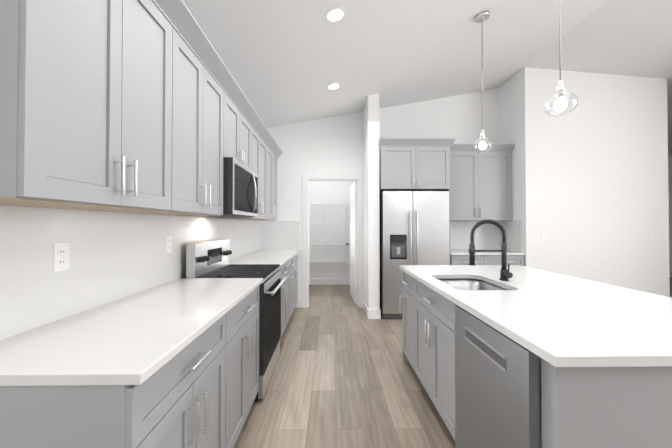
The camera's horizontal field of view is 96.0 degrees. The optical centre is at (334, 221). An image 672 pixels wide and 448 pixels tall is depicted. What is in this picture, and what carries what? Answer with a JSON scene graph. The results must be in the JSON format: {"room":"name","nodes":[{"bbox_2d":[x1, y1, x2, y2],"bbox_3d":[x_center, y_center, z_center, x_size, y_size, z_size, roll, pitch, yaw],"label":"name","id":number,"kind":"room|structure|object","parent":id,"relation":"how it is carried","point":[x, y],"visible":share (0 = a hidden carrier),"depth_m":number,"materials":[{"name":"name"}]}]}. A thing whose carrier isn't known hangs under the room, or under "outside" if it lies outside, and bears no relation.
{"room":"kitchen","nodes":[
{"label":"kitchen","id":0,"kind":"room"},
{"bbox_2d":[0,0,183,215],"bbox_3d":[-0.962,-0.562,1.164,0.327,1.008,0.783,0,-1,-1],"label":"upper cabinet","id":1,"kind":"object","parent":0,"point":[136,106],"depth_m":1.01,"materials":[{"name":"grey wood"}]},
{"bbox_2d":[184,20,227,215],"bbox_3d":[-0.972,-0.554,1.852,0.327,1.008,0.846,0,-1,-1],"label":"upper cabinet","id":2,"kind":"object","parent":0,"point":[205,87],"depth_m":1.85,"materials":[{"name":"grey wood"}]},
{"bbox_2d":[228,80,243,163],"bbox_3d":[-0.981,-0.764,2.436,0.327,0.576,0.442,0,-1,-1],"label":"upper cabinet","id":3,"kind":"object","parent":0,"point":[235,105],"depth_m":2.49,"materials":[{"name":"grey wood"}]},
{"bbox_2d":[200,157,257,217],"bbox_3d":[-0.925,-0.256,2.589,0.441,0.426,0.752,0,-1,-1],"label":"microwave","id":4,"kind":"object","parent":3,"relation":"attached to","point":[240,189],"visible":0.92,"depth_m":2.38,"materials":[{"name":"black"}]},
{"bbox_2d":[244,104,251,169],"bbox_3d":[-0.985,-0.760,2.753,0.327,0.576,0.442,0,-1,-1],"label":"upper cabinet","id":5,"kind":"object","parent":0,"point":[247,115],"depth_m":2.87,"materials":[{"name":"grey wood"}]},
{"bbox_2d":[363,94,382,308],"bbox_3d":[0.542,-0.499,4.504,0.155,3.700,0.560,0,-1,-1],"label":"wall","id":6,"kind":"structure","parent":0,"point":[372,115],"depth_m":4.23,"materials":[{"name":"white paint"}]},
{"bbox_2d":[267,88,498,298],"bbox_3d":[0.789,-0.495,4.867,3.900,3.700,0.100,0,-1,-1],"label":"wall","id":7,"kind":"structure","parent":0,"point":[329,145],"depth_m":4.84,"materials":[{"name":"white paint"}]},
{"bbox_2d":[0,205,298,340],"bbox_3d":[-0.841,0.347,2.780,0.619,0.768,4.003,0,-1,-1],"label":"backsplash","id":8,"kind":"structure","parent":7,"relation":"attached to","point":[113,256],"depth_m":1.40,"materials":[{"name":"white tile"}]},
{"bbox_2d":[53,242,68,271],"bbox_3d":[-1.114,0.143,1.232,0.007,0.114,0.070,0,-1,-1],"label":"electrical outlet plate","id":9,"kind":"object","parent":8,"relation":"attached to","point":[60,256],"depth_m":1.23,"materials":[{"name":"white plastic"}]},
{"bbox_2d":[166,236,171,252],"bbox_3d":[-1.125,0.152,2.052,0.007,0.114,0.070,0,-1,-1],"label":"electrical outlet plate","id":10,"kind":"object","parent":8,"relation":"attached to","point":[168,238],"depth_m":2.04,"materials":[{"name":"white plastic"}]},
{"bbox_2d":[219,116,267,219],"bbox_3d":[-0.994,-0.537,3.337,0.327,1.008,0.856,0,-1,-1],"label":"upper cabinet","id":11,"kind":"object","parent":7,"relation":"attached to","point":[259,137],"depth_m":3.38,"materials":[{"name":"grey wood"}]},
{"bbox_2d":[268,140,279,219],"bbox_3d":[-1.004,-0.529,4.035,0.327,1.008,0.793,0,-1,-1],"label":"upper cabinet","id":12,"kind":"object","parent":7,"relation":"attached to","point":[273,155],"depth_m":4.05,"materials":[{"name":"grey wood"}]},
{"bbox_2d":[309,203,349,271],"bbox_3d":[-0.286,0.351,5.839,1.417,1.498,1.598,0,-1,-1],"label":"wire shelves","id":13,"kind":"object","parent":7,"relation":"attached to","point":[335,260],"visible":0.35,"depth_m":6.25,"materials":[{"name":"white metal"}]},
{"bbox_2d":[295,174,380,318],"bbox_3d":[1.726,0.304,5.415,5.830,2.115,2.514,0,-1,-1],"label":"door frame","id":14,"kind":"structure","parent":7,"relation":"attached to","point":[303,302],"depth_m":4.79,"materials":[{"name":"white wood"}]},
{"bbox_2d":[346,181,356,304],"bbox_3d":[0.308,0.344,5.287,0.213,2.008,0.813,0,-1,-1],"label":"pantry door","id":15,"kind":"structure","parent":7,"relation":"in","point":[353,240],"depth_m":5.07,"materials":[{"name":"white wood"}]},
{"bbox_2d":[379,138,454,264],"bbox_3d":[1.120,0.107,4.452,1.030,2.487,0.718,0,-1,-1],"label":"upper cabinet","id":16,"kind":"object","parent":7,"relation":"attached to","point":[414,164],"visible":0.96,"depth_m":4.18,"materials":[{"name":"grey wood"}]},
{"bbox_2d":[450,144,514,220],"bbox_3d":[2.126,-0.576,4.625,1.028,1.117,0.418,0,-1,-1],"label":"upper cabinet","id":17,"kind":"object","parent":7,"relation":"attached to","point":[480,186],"visible":0.77,"depth_m":4.50,"materials":[{"name":"grey wood"}]},
{"bbox_2d":[450,220,521,251],"bbox_3d":[2.119,0.210,4.552,1.042,0.454,0.547,0,-1,-1],"label":"backsplash","id":18,"kind":"structure","parent":7,"relation":"attached to","point":[487,236],"depth_m":4.81,"materials":[{"name":"white tile"}]},
{"bbox_2d":[183,0,671,155],"bbox_3d":[3.710,-1.845,2.025,10.600,0.832,12.000,0,-1,-1],"label":"ceiling","id":19,"kind":"structure","parent":0,"point":[287,62],"depth_m":3.25,"materials":[{"name":"white paint"}]},
{"bbox_2d":[327,83,339,89],"bbox_3d":[-0.015,-1.687,3.770,0.167,0.035,0.169,0,-1,-7],"label":"recessed light","id":20,"kind":"object","parent":19,"relation":"in","point":[333,86],"depth_m":3.76,"materials":[{"name":"white plastic"}]},
{"bbox_2d":[325,7,345,22],"bbox_3d":[0.004,-1.702,2.490,0.167,0.035,0.169,0,-1,-7],"label":"recessed light","id":21,"kind":"object","parent":19,"relation":"in","point":[335,14],"depth_m":2.48,"materials":[{"name":"white plastic"}]},
{"bbox_2d":[473,11,492,152],"bbox_3d":[1.388,-1.301,2.845,0.172,1.310,0.172,0,-1,-1],"label":"pendant light","id":22,"kind":"object","parent":19,"relation":"hanging from","point":[482,16],"visible":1,"depth_m":2.84,"materials":[{"name":"clear glass"}]},
{"bbox_2d":[544,0,577,116],"bbox_3d":[1.402,-1.312,1.885,0.172,1.310,0.172,0,-1,-1],"label":"pendant light","id":23,"kind":"object","parent":19,"relation":"hanging from","point":[560,104],"visible":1,"depth_m":1.87,"materials":[{"name":"clear glass"}]},
{"bbox_2d":[234,277,671,447],"bbox_3d":[3.010,1.347,1.978,12.000,0.050,12.000,0,-1,-1],"label":"floor","id":24,"kind":"structure","parent":0,"point":[344,375],"depth_m":2.38,"materials":[{"name":"brown wood"}]},
{"bbox_2d":[0,305,235,447],"bbox_3d":[-0.830,0.870,1.164,0.592,0.884,0.773,0,-1,-1],"label":"base cabinet","id":25,"kind":"object","parent":24,"relation":"on","point":[201,390],"depth_m":0.85,"materials":[{"name":"grey wood"}]},
{"bbox_2d":[186,239,286,400],"bbox_3d":[-0.792,0.746,2.580,0.672,1.165,0.756,0,-1,-1],"label":"range","id":26,"kind":"object","parent":24,"relation":"on","point":[208,259],"visible":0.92,"depth_m":2.41,"materials":[{"name":"black"}]},
{"bbox_2d":[232,285,259,447],"bbox_3d":[-0.839,0.878,1.811,0.592,0.884,0.773,0,-1,-1],"label":"base cabinet","id":27,"kind":"object","parent":24,"relation":"on","point":[245,334],"depth_m":1.82,"materials":[{"name":"grey wood"}]},
{"bbox_2d":[0,278,262,385],"bbox_3d":[-0.822,0.417,1.490,0.618,0.030,1.425,0,-1,-1],"label":"countertop","id":28,"kind":"structure","parent":27,"relation":"on","point":[139,338],"depth_m":1.05,"materials":[{"name":"white stone"}]},
{"bbox_2d":[280,261,287,339],"bbox_3d":[-0.861,0.895,3.289,0.592,0.884,0.663,0,-1,-1],"label":"base cabinet","id":29,"kind":"object","parent":24,"relation":"on","point":[284,269],"depth_m":3.39,"materials":[{"name":"grey wood"}]},
{"bbox_2d":[288,255,295,321],"bbox_3d":[-0.869,0.902,3.862,0.592,0.884,0.736,0,-1,-1],"label":"base cabinet","id":30,"kind":"object","parent":24,"relation":"on","point":[289,288],"depth_m":4.08,"materials":[{"name":"grey wood"}]},
{"bbox_2d":[296,253,297,302],"bbox_3d":[-0.878,0.908,4.439,0.592,0.884,0.671,0,-1,-1],"label":"base cabinet","id":31,"kind":"object","parent":24,"relation":"on","point":[297,253],"depth_m":4.68,"materials":[{"name":"grey wood"}]},
{"bbox_2d":[230,250,298,266],"bbox_3d":[-0.856,0.445,3.872,0.618,0.030,1.818,0,-1,-1],"label":"countertop","id":32,"kind":"structure","parent":31,"relation":"on","point":[281,257],"depth_m":3.61,"materials":[{"name":"white stone"}]},
{"bbox_2d":[379,191,448,317],"bbox_3d":[1.115,0.465,4.437,0.920,1.770,0.687,0,-1,-1],"label":"refrigerator","id":33,"kind":"object","parent":24,"relation":"on","point":[414,227],"visible":0.75,"depth_m":4.17,"materials":[{"name":"grey metal"}]},
{"bbox_2d":[400,271,455,390],"bbox_3d":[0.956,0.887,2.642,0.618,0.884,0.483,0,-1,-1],"label":"base cabinet","id":34,"kind":"object","parent":24,"relation":"on","point":[428,317],"depth_m":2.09,"materials":[{"name":"grey wood"}]},
{"bbox_2d":[399,265,671,366],"bbox_3d":[1.212,0.422,1.902,1.160,0.030,2.020,0,-1,-1],"label":"countertop","id":35,"kind":"structure","parent":34,"relation":"on","point":[557,319],"depth_m":1.32,"materials":[{"name":"white stone"}]},
{"bbox_2d":[438,278,507,289],"bbox_3d":[0.924,0.531,2.072,0.432,0.184,0.622,0,-1,-1],"label":"sink","id":36,"kind":"object","parent":35,"relation":"in","point":[467,284],"visible":0.08,"depth_m":2.36,"materials":[{"name":"silver metal"}]},
{"bbox_2d":[469,219,512,280],"bbox_3d":[1.079,0.195,2.104,0.278,0.428,0.098,0,-1,-1],"label":"faucet","id":37,"kind":"object","parent":35,"relation":"on","point":[505,274],"visible":1,"depth_m":2.11,"materials":[{"name":"black metal"}]},
{"bbox_2d":[450,255,523,265],"bbox_3d":[2.129,0.909,4.492,1.020,0.884,0.648,0,-1,-1],"label":"base cabinet","id":38,"kind":"object","parent":24,"relation":"on","point":[486,259],"visible":0.19,"depth_m":4.22,"materials":[{"name":"grey wood"}]},
{"bbox_2d":[450,249,524,254],"bbox_3d":[2.120,0.452,4.506,1.042,0.030,0.631,0,-1,-1],"label":"countertop","id":39,"kind":"structure","parent":38,"relation":"on","point":[459,251],"depth_m":4.28,"materials":[{"name":"white stone"}]},
{"bbox_2d":[455,305,541,447],"bbox_3d":[0.948,0.874,1.316,0.613,0.880,0.604,0,-1,-1],"label":"dishwasher","id":40,"kind":"object","parent":24,"relation":"on","point":[497,389],"visible":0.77,"depth_m":1.23,"materials":[{"name":"grey metal"}]},
{"bbox_2d":[499,72,518,220],"bbox_3d":[2.693,-0.498,4.560,0.100,3.700,0.510,0,-1,-1],"label":"wall","id":41,"kind":"structure","parent":0,"point":[508,92],"depth_m":4.50,"materials":[{"name":"white paint"}]},
{"bbox_2d":[519,67,670,296],"bbox_3d":[3.653,-0.502,4.259,2.010,3.700,0.100,0,-1,-1],"label":"wall","id":42,"kind":"structure","parent":0,"point":[592,183],"depth_m":4.21,"materials":[{"name":"white paint"}]},
{"bbox_2d":[671,156,671,276],"bbox_3d":[6.688,-0.462,7.703,4.260,3.700,0.100,0,-1,-1],"label":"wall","id":43,"kind":"structure","parent":0,"point":[671,156],"depth_m":7.68,"materials":[{"name":"white paint"}]}
]}

